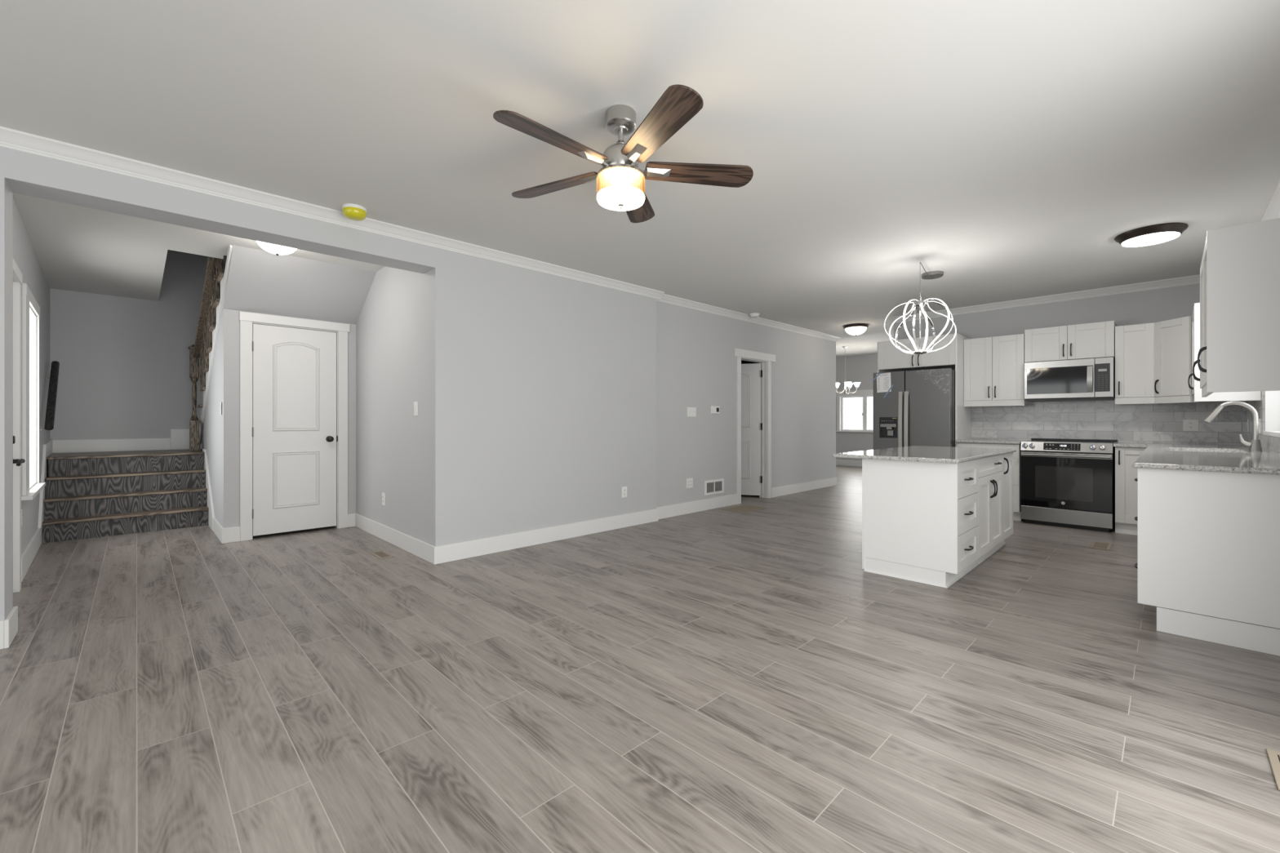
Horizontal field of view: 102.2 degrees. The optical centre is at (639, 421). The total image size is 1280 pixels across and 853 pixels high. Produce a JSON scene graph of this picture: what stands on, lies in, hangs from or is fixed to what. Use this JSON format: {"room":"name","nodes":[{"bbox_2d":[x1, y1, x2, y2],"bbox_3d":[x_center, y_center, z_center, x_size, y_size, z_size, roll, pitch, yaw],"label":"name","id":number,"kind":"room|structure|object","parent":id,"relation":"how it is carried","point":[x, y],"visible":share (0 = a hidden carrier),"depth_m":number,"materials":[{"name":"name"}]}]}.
{"room":"empty living room","nodes":[
{"label":"empty living room","id":0,"kind":"room"},
{"bbox_2d":[13,199,49,554],"bbox_3d":[-5.045,-0.180,4.152,4.418,2.620,0.185,0,0,44],"label":"wall","id":1,"kind":"structure","parent":0,"point":[24,255],"depth_m":4.36,"materials":[{"name":"grey paint"}]},
{"bbox_2d":[13,258,22,592],"bbox_3d":[-3.792,0.070,3.097,1.072,2.120,0.035,0,0,44],"label":"door frame","id":2,"kind":"structure","parent":1,"relation":"attached to","point":[17,274],"depth_m":3.41,"materials":[{"name":"white paint"}]},
{"bbox_2d":[13,435,25,466],"bbox_3d":[-3.811,0.105,3.079,0.119,2.010,0.890,0,0,-44],"label":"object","id":3,"kind":"structure","parent":1,"relation":"in","point":[19,461],"depth_m":3.31,"materials":[{"name":"black metal"}]},
{"bbox_2d":[21,509,22,526],"bbox_3d":[-4.439,0.695,3.703,0.075,0.118,0.008,0,0,44],"label":"wall outlet","id":4,"kind":"object","parent":1,"relation":"attached to","point":[21,509],"visible":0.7,"depth_m":3.69,"materials":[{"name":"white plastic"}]},
{"bbox_2d":[21,527,41,582],"bbox_3d":[-4.937,1.048,4.188,1.651,0.165,0.017,0,0,44],"label":"baseboard","id":5,"kind":"structure","parent":1,"relation":"attached to","point":[33,545],"depth_m":4.04,"materials":[{"name":"white paint"}]},
{"bbox_2d":[21,283,45,500],"bbox_3d":[-4.937,-0.217,4.115,1.212,1.585,0.200,0,0,44],"label":"window","id":6,"kind":"structure","parent":1,"relation":"in","point":[32,316],"depth_m":4.38,"materials":[{"name":"white paint"}]},
{"bbox_2d":[37,439,53,539],"bbox_3d":[-5.973,0.665,5.189,1.530,0.929,0.020,0,0,44],"label":"skirt board","id":7,"kind":"object","parent":1,"relation":"attached to","point":[47,450],"visible":0.75,"depth_m":4.95,"materials":[{"name":"white paint"}]},
{"bbox_2d":[40,360,59,432],"bbox_3d":[-5.843,-0.262,5.112,0.954,0.742,0.089,0,0,44],"label":"wall handrail","id":8,"kind":"object","parent":1,"relation":"attached to","point":[54,375],"visible":0.9,"depth_m":5.06,"materials":[{"name":"black wood"}]},
{"bbox_2d":[49,249,223,519],"bbox_3d":[-5.783,-1.320,6.547,2.760,4.900,0.150,0,0,-44],"label":"wall","id":9,"kind":"structure","parent":0,"point":[124,362],"depth_m":6.14,"materials":[{"name":"grey paint"}]},
{"bbox_2d":[53,429,189,453],"bbox_3d":[-6.076,0.228,6.146,1.260,0.256,0.016,0,0,-44],"label":"baseboard","id":10,"kind":"structure","parent":9,"relation":"attached to","point":[180,438],"depth_m":6.11,"materials":[{"name":"white paint"}]},
{"bbox_2d":[13,192,385,301],"bbox_3d":[-4.233,-1.595,4.951,2.750,0.250,4.500,0,0,-44],"label":"ceiling","id":11,"kind":"structure","parent":0,"point":[77,248],"depth_m":4.36,"materials":[{"name":"white paint"}]},
{"bbox_2d":[256,240,296,255],"bbox_3d":[-2.883,-1.392,4.103,0.320,0.156,0.320,0,0,-44],"label":"flush ceiling light","id":12,"kind":"object","parent":11,"relation":"attached to","point":[277,250],"visible":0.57,"depth_m":4.05,"materials":[{"name":"white glass"}]},
{"bbox_2d":[202,305,227,528],"bbox_3d":[-4.607,0.010,5.571,0.030,2.240,2.190,0,0,-44],"label":"wall","id":13,"kind":"structure","parent":0,"point":[215,427],"depth_m":5.03,"materials":[{"name":"grey paint"}]},
{"bbox_2d":[202,448,214,531],"bbox_3d":[-4.778,0.730,5.711,0.019,0.800,1.150,0,0,-44],"label":"skirt board","id":14,"kind":"object","parent":13,"relation":"attached to","point":[209,495],"visible":0.73,"depth_m":5.59,"materials":[{"name":"white paint"}]},
{"bbox_2d":[197,244,232,444],"bbox_3d":[-4.131,-0.607,5.829,1.153,1.803,3.175,0,0,-44],"label":"stair stringer","id":15,"kind":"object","parent":13,"relation":"attached to","point":[222,277],"depth_m":5.12,"materials":[{"name":"white wood"}]},
{"bbox_2d":[219,402,221,414],"bbox_3d":[-3.959,-0.120,4.869,0.011,0.118,0.075,0,0,-44],"label":"light switch","id":16,"kind":"object","parent":13,"relation":"attached to","point":[220,402],"visible":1,"depth_m":4.85,"materials":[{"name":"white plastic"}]},
{"bbox_2d":[222,244,376,527],"bbox_3d":[-3.248,-0.182,4.954,1.115,2.625,0.830,0,0,-44],"label":"wall","id":17,"kind":"structure","parent":0,"point":[261,282],"depth_m":4.85,"materials":[{"name":"grey paint"}]},
{"bbox_2d":[239,311,349,541],"bbox_3d":[-3.468,0.050,5.213,0.932,2.160,0.134,0,0,-44],"label":"door frame","id":18,"kind":"structure","parent":17,"relation":"attached to","point":[246,319],"depth_m":4.98,"materials":[{"name":"white paint"}]},
{"bbox_2d":[252,324,337,536],"bbox_3d":[-3.439,0.084,5.168,0.735,2.032,0.102,0,0,-44],"label":"door","id":19,"kind":"structure","parent":17,"relation":"in","point":[294,429],"depth_m":5.17,"materials":[{"name":"white paint"}]},
{"bbox_2d":[0,146,656,620],"bbox_3d":[-2.639,-0.180,3.251,7.660,2.620,0.240,0,0,-44],"label":"wall","id":20,"kind":"structure","parent":0,"point":[540,388],"depth_m":4.41,"materials":[{"name":"grey paint"}]},
{"bbox_2d":[0,606,17,649],"bbox_3d":[-4.256,1.060,1.675,2.844,0.140,0.272,0,0,-44],"label":"baseboard","id":21,"kind":"object","parent":20,"relation":"attached to","point":[8,627],"visible":1,"depth_m":2.58,"materials":[{"name":"white paint"}]},
{"bbox_2d":[0,125,840,342],"bbox_3d":[-0.822,-1.416,4.854,12.200,0.131,0.122,0,0,-44],"label":"crown molding","id":22,"kind":"structure","parent":20,"relation":"attached to","point":[11,139],"depth_m":3.44,"materials":[{"name":"white paint"}]},
{"bbox_2d":[433,493,737,564],"bbox_3d":[-0.148,1.060,5.543,4.177,0.140,0.076,0,0,-44],"label":"baseboard","id":23,"kind":"structure","parent":20,"relation":"attached to","point":[475,548],"depth_m":4.94,"materials":[{"name":"white paint"}]},
{"bbox_2d":[622,486,626,497],"bbox_3d":[-0.165,0.755,5.489,0.075,0.115,0.008,0,0,-44],"label":"wall outlet","id":24,"kind":"object","parent":20,"relation":"attached to","point":[624,488],"visible":1,"depth_m":5.48,"materials":[{"name":"white plastic"}]},
{"bbox_2d":[355,266,423,541],"bbox_3d":[-3.264,-1.320,5.854,0.120,4.900,4.360,0,0,-44],"label":"wall","id":25,"kind":"structure","parent":0,"point":[389,326],"depth_m":4.80,"materials":[{"name":"grey paint"}]},
{"bbox_2d":[213,513,435,564],"bbox_3d":[-3.139,1.060,4.831,1.130,0.140,3.200,0,0,-44],"label":"baseboard","id":26,"kind":"structure","parent":25,"relation":"attached to","point":[424,550],"depth_m":4.79,"materials":[{"name":"white paint"}]},
{"bbox_2d":[382,492,385,505],"bbox_3d":[-2.449,0.744,4.927,0.008,0.118,0.075,0,0,-44],"label":"wall outlet","id":27,"kind":"object","parent":25,"relation":"attached to","point":[383,494],"visible":1,"depth_m":4.92,"materials":[{"name":"white plastic"}]},
{"bbox_2d":[413,401,417,415],"bbox_3d":[-1.893,-0.105,4.355,0.011,0.118,0.075,0,0,-44],"label":"light switch","id":28,"kind":"object","parent":25,"relation":"attached to","point":[415,403],"visible":1,"depth_m":4.34,"materials":[{"name":"white plastic"}]},
{"bbox_2d":[0,465,1279,852],"bbox_3d":[0.786,1.170,6.213,17.000,0.080,10.200,0,0,-44],"label":"floor","id":29,"kind":"structure","parent":0,"point":[717,680],"depth_m":2.10,"materials":[{"name":"grey wood"}]},
{"bbox_2d":[41,448,208,543],"bbox_3d":[-5.175,0.743,6.044,2.348,0.774,1.388,0,0,-44],"label":"staircase","id":30,"kind":"structure","parent":29,"relation":"on","point":[154,468],"depth_m":5.30,"materials":[{"name":"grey wood"}]},
{"bbox_2d":[187,256,222,451],"bbox_3d":[-4.582,-0.750,5.431,0.129,2.213,2.176,0,0,-45],"label":"stair railing","id":31,"kind":"object","parent":30,"relation":"on","point":[211,288],"visible":0.8,"depth_m":5.67,"materials":[{"name":"brown wood"}]},
{"bbox_2d":[369,550,394,559],"bbox_3d":[-2.179,1.127,4.356,0.110,0.006,0.280,0,0,-44],"label":"floor vent","id":32,"kind":"object","parent":29,"relation":"in","point":[382,554],"visible":1,"depth_m":4.35,"materials":[{"name":"beige metal"}]},
{"bbox_2d":[722,504,766,513],"bbox_3d":[1.339,1.127,6.634,0.500,0.006,0.350,0,0,-44],"label":"floor vent","id":33,"kind":"object","parent":29,"relation":"in","point":[744,508],"visible":1,"depth_m":6.62,"materials":[{"name":"beige metal"}]},
{"bbox_2d":[873,368,955,449],"bbox_3d":[3.626,0.250,6.687,0.851,1.760,0.894,0,0,-44],"label":"refrigerator","id":34,"kind":"object","parent":29,"relation":"on","point":[919,408],"depth_m":6.38,"materials":[{"name":"grey metal"}]},
{"bbox_2d":[876,372,891,392],"bbox_3d":[3.141,-0.495,6.651,0.002,0.250,0.182,0,0,-44],"label":"paper sheet","id":35,"kind":"object","parent":34,"relation":"attached to","point":[883,380],"visible":1,"depth_m":6.65,"materials":[{"name":"white paper"}]},
{"bbox_2d":[862,458,977,588],"bbox_3d":[2.106,0.705,3.861,0.563,0.850,0.655,0,0,-44],"label":"base cabinet","id":36,"kind":"object","parent":29,"relation":"on","point":[920,519],"visible":0.94,"depth_m":3.66,"materials":[{"name":"white paint"}]},
{"bbox_2d":[955,333,971,447],"bbox_3d":[4.045,0.035,6.450,0.638,2.190,0.020,0,0,-44],"label":"panel","id":37,"kind":"object","parent":29,"relation":"on","point":[962,414],"visible":0.43,"depth_m":6.32,"materials":[{"name":"white wood"}]},
{"bbox_2d":[967,454,1002,571],"bbox_3d":[2.598,0.705,4.334,0.802,0.850,0.665,0,0,-44],"label":"base cabinet","id":38,"kind":"object","parent":29,"relation":"on","point":[989,468],"visible":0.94,"depth_m":4.08,"materials":[{"name":"white paint"}]},
{"bbox_2d":[831,445,1016,463],"bbox_3d":[2.444,0.265,4.330,1.875,0.028,0.862,0,0,-44],"label":"countertop","id":39,"kind":"structure","parent":38,"relation":"on","point":[948,455],"depth_m":3.96,"materials":[{"name":"stone"}]},
{"bbox_2d":[956,442,1022,521],"bbox_3d":[4.247,0.695,6.201,0.680,0.870,0.616,0,0,-44],"label":"base cabinet","id":40,"kind":"object","parent":29,"relation":"on","point":[1017,504],"visible":0.06,"depth_m":5.80,"materials":[{"name":"white paint"}]},
{"bbox_2d":[955,438,1026,444],"bbox_3d":[4.247,0.242,6.195,0.682,0.030,0.626,0,0,-44],"label":"countertop","id":41,"kind":"structure","parent":40,"relation":"on","point":[969,441],"depth_m":6.05,"materials":[{"name":"stone"}]},
{"bbox_2d":[992,452,1013,551],"bbox_3d":[3.041,0.705,4.766,0.431,0.850,0.665,0,0,-44],"label":"base cabinet","id":42,"kind":"object","parent":29,"relation":"on","point":[1007,459],"visible":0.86,"depth_m":4.56,"materials":[{"name":"white paint"}]},
{"bbox_2d":[1020,438,1117,532],"bbox_3d":[4.711,0.667,5.674,0.744,0.925,0.763,0,0,-44],"label":"range","id":43,"kind":"object","parent":29,"relation":"on","point":[1070,483],"visible":1,"depth_m":5.44,"materials":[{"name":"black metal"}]},
{"bbox_2d":[1020,440,1117,445],"bbox_3d":[4.742,0.234,5.705,0.656,0.023,0.763,0,0,-44],"label":"cooktop","id":44,"kind":"object","parent":43,"relation":"in","point":[1037,442],"depth_m":5.54,"materials":[{"name":"black glass"}]},
{"bbox_2d":[1088,541,1112,550],"bbox_3d":[4.170,1.127,4.669,0.330,0.006,0.135,0,0,-44],"label":"floor vent","id":45,"kind":"object","parent":29,"relation":"in","point":[1100,545],"visible":1,"depth_m":4.66,"materials":[{"name":"beige metal"}]},
{"bbox_2d":[1115,446,1146,535],"bbox_3d":[5.105,0.695,5.314,0.690,0.870,0.283,0,0,-44],"label":"base cabinet","id":46,"kind":"object","parent":29,"relation":"on","point":[1126,486],"visible":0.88,"depth_m":5.15,"materials":[{"name":"white paint"}]},
{"bbox_2d":[1134,468,1279,656],"bbox_3d":[3.169,0.694,2.824,0.620,0.873,0.671,0,0,-44],"label":"base cabinet","id":47,"kind":"object","parent":29,"relation":"on","point":[1208,543],"visible":0.96,"depth_m":2.63,"materials":[{"name":"white paint"}]},
{"bbox_2d":[1113,441,1279,475],"bbox_3d":[4.192,0.242,4.000,3.827,0.030,0.909,0,0,-44],"label":"countertop","id":48,"kind":"structure","parent":47,"relation":"on","point":[1222,458],"depth_m":3.15,"materials":[{"name":"stone"}]},
{"bbox_2d":[1203,400,1262,451],"bbox_3d":[4.552,0.036,3.969,0.068,0.382,0.299,0,0,-44],"label":"kitchen faucet","id":49,"kind":"object","parent":48,"relation":"on","point":[1255,445],"visible":1,"depth_m":3.90,"materials":[{"name":"silver metal"}]},
{"bbox_2d":[1266,748,1279,791],"bbox_3d":[2.111,1.127,1.617,0.280,0.006,0.168,0,0,-44],"label":"floor vent","id":50,"kind":"object","parent":29,"relation":"in","point":[1273,756],"visible":1,"depth_m":1.69,"materials":[{"name":"beige metal"}]},
{"bbox_2d":[0,0,1279,337],"bbox_3d":[0.820,-1.600,3.062,12.450,0.341,4.900,0,0,-44],"label":"ceiling","id":51,"kind":"structure","parent":0,"point":[1006,147],"depth_m":2.47,"materials":[{"name":"white paint"}]},
{"bbox_2d":[342,203,366,221],"bbox_3d":[-1.939,-1.411,3.507,0.148,0.075,0.148,0,0,-44],"label":"smoke detector","id":52,"kind":"object","parent":51,"relation":"attached to","point":[356,212],"visible":1,"depth_m":3.46,"materials":[{"name":"yellow plastic"}]},
{"bbox_2d":[493,84,753,222],"bbox_3d":[-0.128,-1.226,2.395,1.183,0.450,1.232,0,0,-44],"label":"ceiling fan","id":53,"kind":"object","parent":51,"relation":"hanging from","point":[620,172],"visible":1,"depth_m":2.36,"materials":[{"name":"brown wood"}]},
{"bbox_2d":[596,185,644,211],"bbox_3d":[-0.090,-1.040,2.430,0.226,0.040,0.226,0,0,-44],"label":"diffuser","id":54,"kind":"object","parent":53,"relation":"attached to","point":[615,197],"depth_m":2.38,"materials":[{"name":"white glass"}]},
{"bbox_2d":[749,312,759,317],"bbox_3d":[1.568,-1.446,7.073,0.140,0.046,0.140,0,0,-44],"label":"smoke detector","id":55,"kind":"object","parent":51,"relation":"attached to","point":[753,314],"visible":1,"depth_m":7.03,"materials":[{"name":"white plastic"}]},
{"bbox_2d":[843,323,868,336],"bbox_3d":[3.333,-1.394,7.970,0.356,0.166,0.356,0,0,-44],"label":"flush ceiling light","id":56,"kind":"object","parent":51,"relation":"attached to","point":[856,329],"visible":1,"depth_m":7.86,"materials":[{"name":"white glass"}]},
{"bbox_2d":[884,257,955,355],"bbox_3d":[2.662,-1.027,4.786,1.019,0.882,0.564,0,0,-44],"label":"pendant light","id":57,"kind":"object","parent":51,"relation":"hanging from","point":[921,304],"visible":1,"depth_m":4.62,"materials":[{"name":"silver metal"}]},
{"bbox_2d":[1114,222,1188,247],"bbox_3d":[3.965,-1.432,4.012,0.410,0.072,0.410,0,0,-44],"label":"flush ceiling light","id":58,"kind":"object","parent":51,"relation":"attached to","point":[1160,233],"visible":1,"depth_m":3.93,"materials":[{"name":"white glass"}]},
{"bbox_2d":[1121,231,1180,247],"bbox_3d":[3.965,-1.407,4.012,0.332,0.022,0.332,0,0,-44],"label":"diffuser","id":59,"kind":"object","parent":58,"relation":"attached to","point":[1139,238],"depth_m":3.97,"materials":[{"name":"white glass"}]},
{"bbox_2d":[656,301,835,507],"bbox_3d":[1.761,-0.185,7.541,4.630,2.630,0.120,0,0,-44],"label":"wall","id":60,"kind":"structure","parent":0,"point":[696,362],"depth_m":6.79,"materials":[{"name":"grey paint"}]},
{"bbox_2d":[686,477,693,488],"bbox_3d":[0.610,0.760,6.329,0.118,0.118,0.008,0,0,-44],"label":"wall outlet","id":61,"kind":"object","parent":60,"relation":"attached to","point":[689,481],"visible":1,"depth_m":6.32,"materials":[{"name":"white plastic"}]},
{"bbox_2d":[687,407,696,416],"bbox_3d":[0.641,-0.113,6.352,0.165,0.115,0.018,0,0,-44],"label":"light switch","id":62,"kind":"object","parent":60,"relation":"attached to","point":[691,411],"visible":1,"depth_m":6.35,"materials":[{"name":"white plastic"}]},
{"bbox_2d":[704,478,724,495],"bbox_3d":[0.962,0.851,6.670,0.394,0.187,0.012,0,0,-44],"label":"air vent","id":63,"kind":"object","parent":60,"relation":"in","point":[717,486],"visible":1,"depth_m":6.67,"materials":[{"name":"white plastic"}]},
{"bbox_2d":[711,405,719,413],"bbox_3d":[0.975,-0.145,6.672,0.160,0.100,0.026,0,0,-44],"label":"thermostat","id":64,"kind":"object","parent":60,"relation":"attached to","point":[714,410],"visible":1,"depth_m":6.65,"materials":[{"name":"white plastic"}]},
{"bbox_2d":[741,363,762,495],"bbox_3d":[1.487,0.122,7.727,0.692,1.955,0.058,0,0,19],"label":"door","id":65,"kind":"structure","parent":60,"relation":"in","point":[751,373],"depth_m":7.66,"materials":[{"name":"white paint"}]},
{"bbox_2d":[734,348,775,504],"bbox_3d":[1.605,0.072,7.379,1.000,2.115,0.154,0,0,-44],"label":"door frame","id":66,"kind":"structure","parent":60,"relation":"attached to","point":[751,356],"depth_m":7.55,"materials":[{"name":"white paint"}]},
{"bbox_2d":[771,477,837,497],"bbox_3d":[2.664,1.060,8.410,2.156,0.140,0.136,0,0,-44],"label":"baseboard","id":67,"kind":"structure","parent":60,"relation":"attached to","point":[804,486],"depth_m":8.26,"materials":[{"name":"white paint"}]},
{"bbox_2d":[741,360,759,364],"bbox_3d":[-0.526,-0.270,8.167,7.030,2.800,3.970,0,0,-44],"label":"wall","id":68,"kind":"structure","parent":0,"point":[743,362],"depth_m":10.31,"materials":[{"name":"grey paint"}]},
{"bbox_2d":[835,353,877,460],"bbox_3d":[6.647,-0.270,11.697,0.150,2.800,8.930,0,0,-44],"label":"wall","id":69,"kind":"structure","parent":0,"point":[859,368],"depth_m":12.89,"materials":[{"name":"grey paint"}]},
{"bbox_2d":[835,459,862,466],"bbox_3d":[6.570,1.055,11.657,0.016,0.150,8.580,0,0,-44],"label":"baseboard","id":70,"kind":"structure","parent":69,"relation":"attached to","point":[838,462],"depth_m":12.98,"materials":[{"name":"white paint"}]},
{"bbox_2d":[835,389,873,432],"bbox_3d":[5.686,-0.247,12.604,0.140,1.045,1.830,0,0,-44],"label":"window","id":71,"kind":"structure","parent":69,"relation":"in","point":[859,393],"depth_m":12.89,"materials":[{"name":"white paint"}]},
{"bbox_2d":[835,331,893,357],"bbox_3d":[5.286,-1.728,10.300,4.050,0.185,9.030,0,0,-44],"label":"ceiling","id":72,"kind":"structure","parent":0,"point":[864,344],"depth_m":10.95,"materials":[{"name":"white paint"}]},
{"bbox_2d":[835,346,860,395],"bbox_3d":[4.505,-1.105,11.309,0.580,1.060,0.597,0,0,-44],"label":"chandelier","id":73,"kind":"object","parent":72,"relation":"hanging from","point":[849,384],"visible":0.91,"depth_m":11.25,"materials":[{"name":"silver metal"}]},
{"bbox_2d":[893,283,1199,442],"bbox_3d":[4.876,-0.220,6.158,0.140,2.700,3.470,0,0,-44],"label":"wall","id":74,"kind":"structure","parent":0,"point":[1156,305],"depth_m":5.94,"materials":[{"name":"grey paint"}]},
{"bbox_2d":[877,333,955,372],"bbox_3d":[3.701,-0.873,6.765,0.655,0.375,0.911,0,0,-44],"label":"upper cabinet","id":75,"kind":"object","parent":74,"relation":"attached to","point":[890,357],"visible":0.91,"depth_m":6.58,"materials":[{"name":"white paint"}]},
{"bbox_2d":[964,333,1025,406],"bbox_3d":[4.347,-0.597,6.301,0.391,0.833,0.612,0,0,-44],"label":"upper cabinet","id":76,"kind":"object","parent":74,"relation":"attached to","point":[994,366],"visible":0.99,"depth_m":6.18,"materials":[{"name":"white paint"}]},
{"bbox_2d":[892,274,1199,323],"bbox_3d":[4.734,-1.436,6.159,0.062,0.080,3.270,0,0,-44],"label":"crown molding","id":77,"kind":"structure","parent":74,"relation":"attached to","point":[1193,279],"depth_m":5.95,"materials":[{"name":"white paint"}]},
{"bbox_2d":[1024,320,1116,362],"bbox_3d":[4.825,-0.867,5.802,0.400,0.378,0.764,0,0,-44],"label":"upper cabinet","id":78,"kind":"object","parent":74,"relation":"attached to","point":[1094,340],"visible":0.99,"depth_m":5.66,"materials":[{"name":"white paint"}]},
{"bbox_2d":[1024,356,1115,401],"bbox_3d":[4.805,-0.450,5.779,0.463,0.440,0.758,0,0,-44],"label":"microwave","id":79,"kind":"object","parent":78,"relation":"attached to","point":[1088,379],"visible":0.99,"depth_m":5.63,"materials":[{"name":"grey metal"}]},
{"bbox_2d":[971,400,1245,444],"bbox_3d":[5.082,-0.005,5.838,0.012,0.570,2.302,0,0,-44],"label":"backsplash","id":80,"kind":"structure","parent":74,"relation":"attached to","point":[1105,420],"depth_m":5.71,"materials":[{"name":"tile"}]},
{"bbox_2d":[1182,419,1198,431],"bbox_3d":[5.623,0.042,5.268,0.008,0.118,0.110,0,0,-44],"label":"wall outlet","id":81,"kind":"object","parent":80,"relation":"attached to","point":[1188,424],"visible":1,"depth_m":5.27,"materials":[{"name":"white plastic"}]},
{"bbox_2d":[1115,322,1155,404],"bbox_3d":[5.211,-0.586,5.414,0.391,0.818,0.320,0,0,-44],"label":"upper cabinet","id":82,"kind":"object","parent":74,"relation":"attached to","point":[1134,344],"visible":0.99,"depth_m":5.31,"materials":[{"name":"white paint"}]},
{"bbox_2d":[1154,315,1193,403],"bbox_3d":[5.446,-0.585,5.024,0.599,0.816,0.623,0,0,-44],"label":"upper cabinet","id":83,"kind":"object","parent":74,"relation":"attached to","point":[1172,337],"visible":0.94,"depth_m":5.03,"materials":[{"name":"white paint"}]},
{"bbox_2d":[1264,391,1272,453],"bbox_3d":[3.913,-0.270,2.935,16.300,2.800,0.200,0,0,-44],"label":"wall","id":84,"kind":"structure","parent":0,"point":[1264,391],"depth_m":4.10,"materials":[{"name":"grey paint"}]},
{"bbox_2d":[1187,302,1261,402],"bbox_3d":[5.095,-0.590,4.528,0.622,0.844,0.403,0,0,-44],"label":"upper cabinet","id":85,"kind":"object","parent":84,"relation":"attached to","point":[1196,390],"visible":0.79,"depth_m":4.41,"materials":[{"name":"white paint"}]},
{"bbox_2d":[1192,217,1279,397],"bbox_3d":[3.493,-0.584,2.962,0.982,0.861,0.421,0,0,-44],"label":"upper cabinet","id":86,"kind":"object","parent":84,"relation":"attached to","point":[1239,351],"visible":1,"depth_m":2.67,"materials":[{"name":"white paint"}]},
{"bbox_2d":[1245,391,1279,454],"bbox_3d":[4.593,-0.032,3.746,3.608,0.517,0.012,0,0,-44],"label":"backsplash","id":87,"kind":"structure","parent":84,"relation":"attached to","point":[1268,443],"depth_m":4.15,"materials":[{"name":"tile"}]},
{"bbox_2d":[1246,418,1248,431],"bbox_3d":[5.692,0.040,4.834,0.075,0.120,0.011,0,0,-44],"label":"light switch","id":88,"kind":"object","parent":87,"relation":"attached to","point":[1247,422],"visible":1,"depth_m":4.82,"materials":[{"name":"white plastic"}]},
{"bbox_2d":[1257,418,1260,433],"bbox_3d":[5.084,0.040,4.239,0.075,0.120,0.008,0,0,-44],"label":"wall outlet","id":89,"kind":"object","parent":87,"relation":"attached to","point":[1259,420],"visible":1,"depth_m":4.21,"materials":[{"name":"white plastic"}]},
{"bbox_2d":[1260,180,1279,221],"bbox_3d":[1.931,-1.413,1.185,11.020,0.126,0.062,0,0,-44],"label":"crown molding","id":90,"kind":"structure","parent":84,"relation":"attached to","point":[1273,210],"depth_m":3.47,"materials":[{"name":"white paint"}]},
{"bbox_2d":[1262,390,1279,437],"bbox_3d":[4.550,-0.380,3.599,1.300,0.980,0.162,0,0,-44],"label":"window","id":91,"kind":"structure","parent":84,"relation":"in","point":[1272,398],"depth_m":4.04,"materials":[{"name":"white paint"}]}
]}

